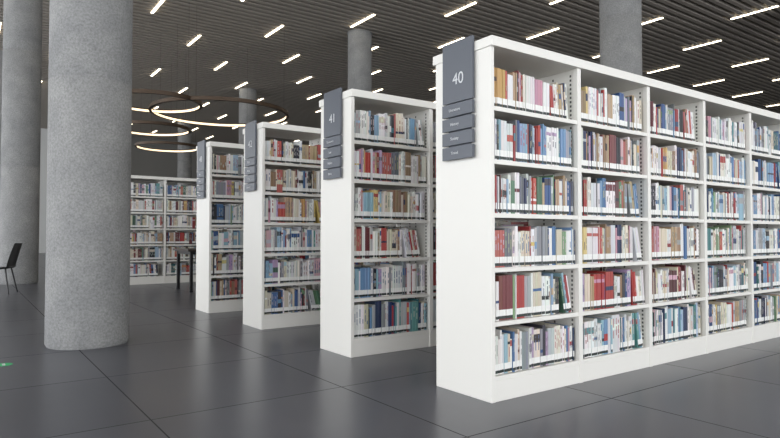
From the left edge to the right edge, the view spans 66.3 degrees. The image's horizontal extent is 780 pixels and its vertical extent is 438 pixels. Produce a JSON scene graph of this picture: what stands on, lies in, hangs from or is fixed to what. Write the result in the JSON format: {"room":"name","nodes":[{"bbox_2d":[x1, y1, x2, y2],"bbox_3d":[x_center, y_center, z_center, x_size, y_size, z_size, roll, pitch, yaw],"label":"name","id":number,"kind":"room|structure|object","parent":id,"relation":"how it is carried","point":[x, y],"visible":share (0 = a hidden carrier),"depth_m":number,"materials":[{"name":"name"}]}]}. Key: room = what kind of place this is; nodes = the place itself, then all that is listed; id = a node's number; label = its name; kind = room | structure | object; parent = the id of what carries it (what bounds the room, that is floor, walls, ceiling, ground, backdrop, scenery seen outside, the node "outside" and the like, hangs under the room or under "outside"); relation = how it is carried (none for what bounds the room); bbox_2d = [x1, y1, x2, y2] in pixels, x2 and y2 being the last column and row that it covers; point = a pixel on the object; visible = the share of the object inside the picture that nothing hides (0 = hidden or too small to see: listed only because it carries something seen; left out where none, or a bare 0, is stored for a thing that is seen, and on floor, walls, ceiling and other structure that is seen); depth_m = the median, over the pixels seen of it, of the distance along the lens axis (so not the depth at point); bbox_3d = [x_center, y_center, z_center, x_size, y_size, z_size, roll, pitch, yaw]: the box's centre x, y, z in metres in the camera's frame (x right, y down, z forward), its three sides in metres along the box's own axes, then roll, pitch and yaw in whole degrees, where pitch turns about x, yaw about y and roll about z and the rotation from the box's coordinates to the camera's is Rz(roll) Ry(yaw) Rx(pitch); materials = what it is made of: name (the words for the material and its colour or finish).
{"room":"library","nodes":[
{"label":"library","id":0,"kind":"room"},
{"bbox_2d":[0,50,2,173],"bbox_3d":[-12.634,-1.935,19.302,0.740,6.899,0.740,1,-2,-36],"label":"concrete column","id":1,"kind":"structure","parent":0,"point":[1,51],"depth_m":19.07,"materials":[{"name":"grey concrete"}]},
{"bbox_2d":[0,0,42,284],"bbox_3d":[-7.692,-2.118,12.463,0.740,6.899,0.740,1,-2,-36],"label":"concrete column","id":2,"kind":"structure","parent":0,"point":[22,19],"depth_m":12.18,"materials":[{"name":"grey concrete"}]},
{"bbox_2d":[44,0,132,349],"bbox_3d":[-2.795,-2.300,5.616,0.740,6.899,0.740,1,-2,-36],"label":"concrete column","id":3,"kind":"structure","parent":0,"point":[89,134],"depth_m":5.27,"materials":[{"name":"grey concrete"}]},
{"bbox_2d":[39,128,238,252],"bbox_3d":[-8.863,-1.540,40.665,47.000,7.250,0.300,1,-2,-36],"label":"wall","id":4,"kind":"structure","parent":0,"point":[143,162],"depth_m":36.21,"materials":[{"name":"grey paint"}]},
{"bbox_2d":[177,122,191,246],"bbox_3d":[-10.690,-1.621,31.039,0.740,6.899,0.740,1,-2,-36],"label":"concrete column","id":5,"kind":"structure","parent":0,"point":[184,164],"depth_m":30.79,"materials":[{"name":"grey concrete"}]},
{"bbox_2d":[239,88,256,155],"bbox_3d":[-5.788,-1.804,24.220,0.740,6.899,0.740,1,-2,-36],"label":"concrete column","id":6,"kind":"structure","parent":0,"point":[247,112],"depth_m":23.99,"materials":[{"name":"grey concrete"}]},
{"bbox_2d":[347,29,371,91],"bbox_3d":[-0.886,-1.986,17.401,0.740,6.899,0.740,1,-2,-36],"label":"concrete column","id":7,"kind":"structure","parent":0,"point":[359,40],"depth_m":17.17,"materials":[{"name":"grey concrete"}]},
{"bbox_2d":[0,253,779,437],"bbox_3d":[4.646,1.682,21.773,47.600,0.200,46.600,1,-2,-36],"label":"floor","id":8,"kind":"structure","parent":0,"point":[182,370],"depth_m":3.89,"materials":[{"name":"tile"}]},
{"bbox_2d":[0,363,12,365],"bbox_3d":[-2.978,1.122,4.602,0.120,0.002,0.120,1,-2,-36],"label":"marker","id":9,"kind":"object","parent":8,"relation":"on","point":[1,364],"visible":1,"depth_m":4.60,"materials":[{"name":"green plastic"}]},
{"bbox_2d":[0,243,21,294],"bbox_3d":[-6.632,0.844,10.195,0.578,0.862,0.457,0,-2,-16],"label":"chair","id":10,"kind":"object","parent":8,"relation":"on","point":[11,263],"visible":1,"depth_m":10.15,"materials":[{"name":"black metal"}]},
{"bbox_2d":[173,248,242,291],"bbox_3d":[-2.990,0.926,11.253,1.900,0.750,0.900,1,-2,-36],"label":"table","id":11,"kind":"object","parent":8,"relation":"on","point":[190,251],"visible":0.5,"depth_m":10.67,"materials":[{"name":"grey"}]},
{"bbox_2d":[130,175,307,284],"bbox_3d":[-3.078,0.269,13.800,5.966,2.200,0.554,1,-2,-36],"label":"bookshelf","id":12,"kind":"object","parent":8,"relation":"on","point":[161,278],"visible":0.16,"depth_m":12.38,"materials":[{"name":"white metal"}]},
{"bbox_2d":[130,182,307,276],"bbox_3d":[-3.079,0.256,13.800,5.875,1.921,0.486,1,-2,-36],"label":"books","id":13,"kind":"object","parent":12,"relation":"in","point":[152,189],"visible":0.16,"depth_m":12.34,"materials":[{"name":"multicoloured paper"}]},
{"bbox_2d":[196,140,308,312],"bbox_3d":[-0.057,0.138,9.570,5.994,2.235,0.554,1,-2,-36],"label":"bookshelf","id":14,"kind":"object","parent":8,"relation":"on","point":[204,149],"visible":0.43,"depth_m":7.79,"materials":[{"name":"white metal"}]},
{"bbox_2d":[211,154,308,300],"bbox_3d":[-0.047,0.142,9.576,5.875,1.922,0.488,1,-2,-36],"label":"books","id":15,"kind":"object","parent":14,"relation":"in","point":[225,288],"visible":0.09,"depth_m":7.81,"materials":[{"name":"multicoloured paper"}]},
{"bbox_2d":[243,120,435,329],"bbox_3d":[0.900,0.103,8.251,5.994,2.235,0.554,1,-2,-36],"label":"bookshelf","id":16,"kind":"object","parent":8,"relation":"on","point":[254,224],"visible":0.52,"depth_m":6.52,"materials":[{"name":"white metal"}]},
{"bbox_2d":[264,139,435,314],"bbox_3d":[0.910,0.104,8.259,5.875,1.929,0.486,1,-2,-36],"label":"books","id":17,"kind":"object","parent":16,"relation":"in","point":[285,269],"visible":0.1,"depth_m":6.56,"materials":[{"name":"multicoloured paper"}]},
{"bbox_2d":[319,87,590,357],"bbox_3d":[1.937,0.065,6.817,5.994,2.235,0.554,1,-2,-36],"label":"bookshelf","id":18,"kind":"object","parent":8,"relation":"on","point":[338,183],"visible":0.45,"depth_m":5.12,"materials":[{"name":"white metal"}]},
{"bbox_2d":[354,110,590,337],"bbox_3d":[1.948,0.068,6.824,5.875,1.924,0.486,1,-2,-36],"label":"books","id":19,"kind":"object","parent":18,"relation":"in","point":[379,317],"visible":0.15,"depth_m":5.14,"materials":[{"name":"multicoloured paper"}]},
{"bbox_2d":[433,35,779,402],"bbox_3d":[2.860,0.029,5.506,5.994,2.235,0.554,1,-2,-36],"label":"bookshelf","id":20,"kind":"object","parent":8,"relation":"on","point":[466,112],"visible":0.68,"depth_m":3.99,"materials":[{"name":"white metal"}]},
{"bbox_2d":[494,67,779,374],"bbox_3d":[2.872,0.029,5.513,5.877,1.931,0.486,1,-2,-36],"label":"books","id":21,"kind":"object","parent":20,"relation":"in","point":[518,294],"visible":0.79,"depth_m":4.34,"materials":[{"name":"multicoloured paper"}]},
{"bbox_2d":[0,0,779,144],"bbox_3d":[4.646,-5.590,21.967,47.600,0.550,46.600,1,-2,-36],"label":"ceiling","id":22,"kind":"structure","parent":0,"point":[407,34],"depth_m":18.50,"materials":[{"name":"grey"}]},
{"bbox_2d":[132,64,190,135],"bbox_3d":[-7.726,-4.133,19.417,2.400,2.500,2.400,1,-2,-36],"label":"ring pendant light","id":23,"kind":"object","parent":22,"relation":"hanging from","point":[188,129],"visible":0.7,"depth_m":19.22,"materials":[{"name":"brown metal"}]},
{"bbox_2d":[134,120,196,151],"bbox_3d":[-8.703,-4.026,23.416,2.400,2.500,2.400,1,-2,-36],"label":"ring pendant light","id":24,"kind":"object","parent":22,"relation":"hanging from","point":[136,144],"visible":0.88,"depth_m":22.89,"materials":[{"name":"brown metal"}]},
{"bbox_2d":[132,29,202,112],"bbox_3d":[-6.139,-4.237,15.519,2.450,2.500,2.450,1,-2,-36],"label":"ring pendant light","id":25,"kind":"object","parent":22,"relation":"hanging from","point":[143,91],"visible":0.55,"depth_m":15.45,"materials":[{"name":"brown metal"}]},
{"bbox_2d":[148,47,288,126],"bbox_3d":[-4.784,-4.200,16.918,3.800,2.500,3.800,1,-2,-36],"label":"ring pendant light","id":26,"kind":"object","parent":22,"relation":"hanging from","point":[151,105],"visible":0.88,"depth_m":15.99,"materials":[{"name":"brown metal"}]},
{"bbox_2d":[0,0,779,141],"bbox_3d":[4.524,-5.315,21.582,43.800,0.018,42.770,1,-2,-36],"label":"lights","id":27,"kind":"object","parent":22,"relation":"attached to","point":[161,1],"depth_m":18.44},
{"bbox_2d":[599,0,641,75],"bbox_3d":[4.081,-2.169,10.543,0.740,6.899,0.740,1,-2,-36],"label":"concrete column","id":28,"kind":"structure","parent":0,"point":[620,21],"depth_m":10.27,"materials":[{"name":"grey concrete"}]}
]}

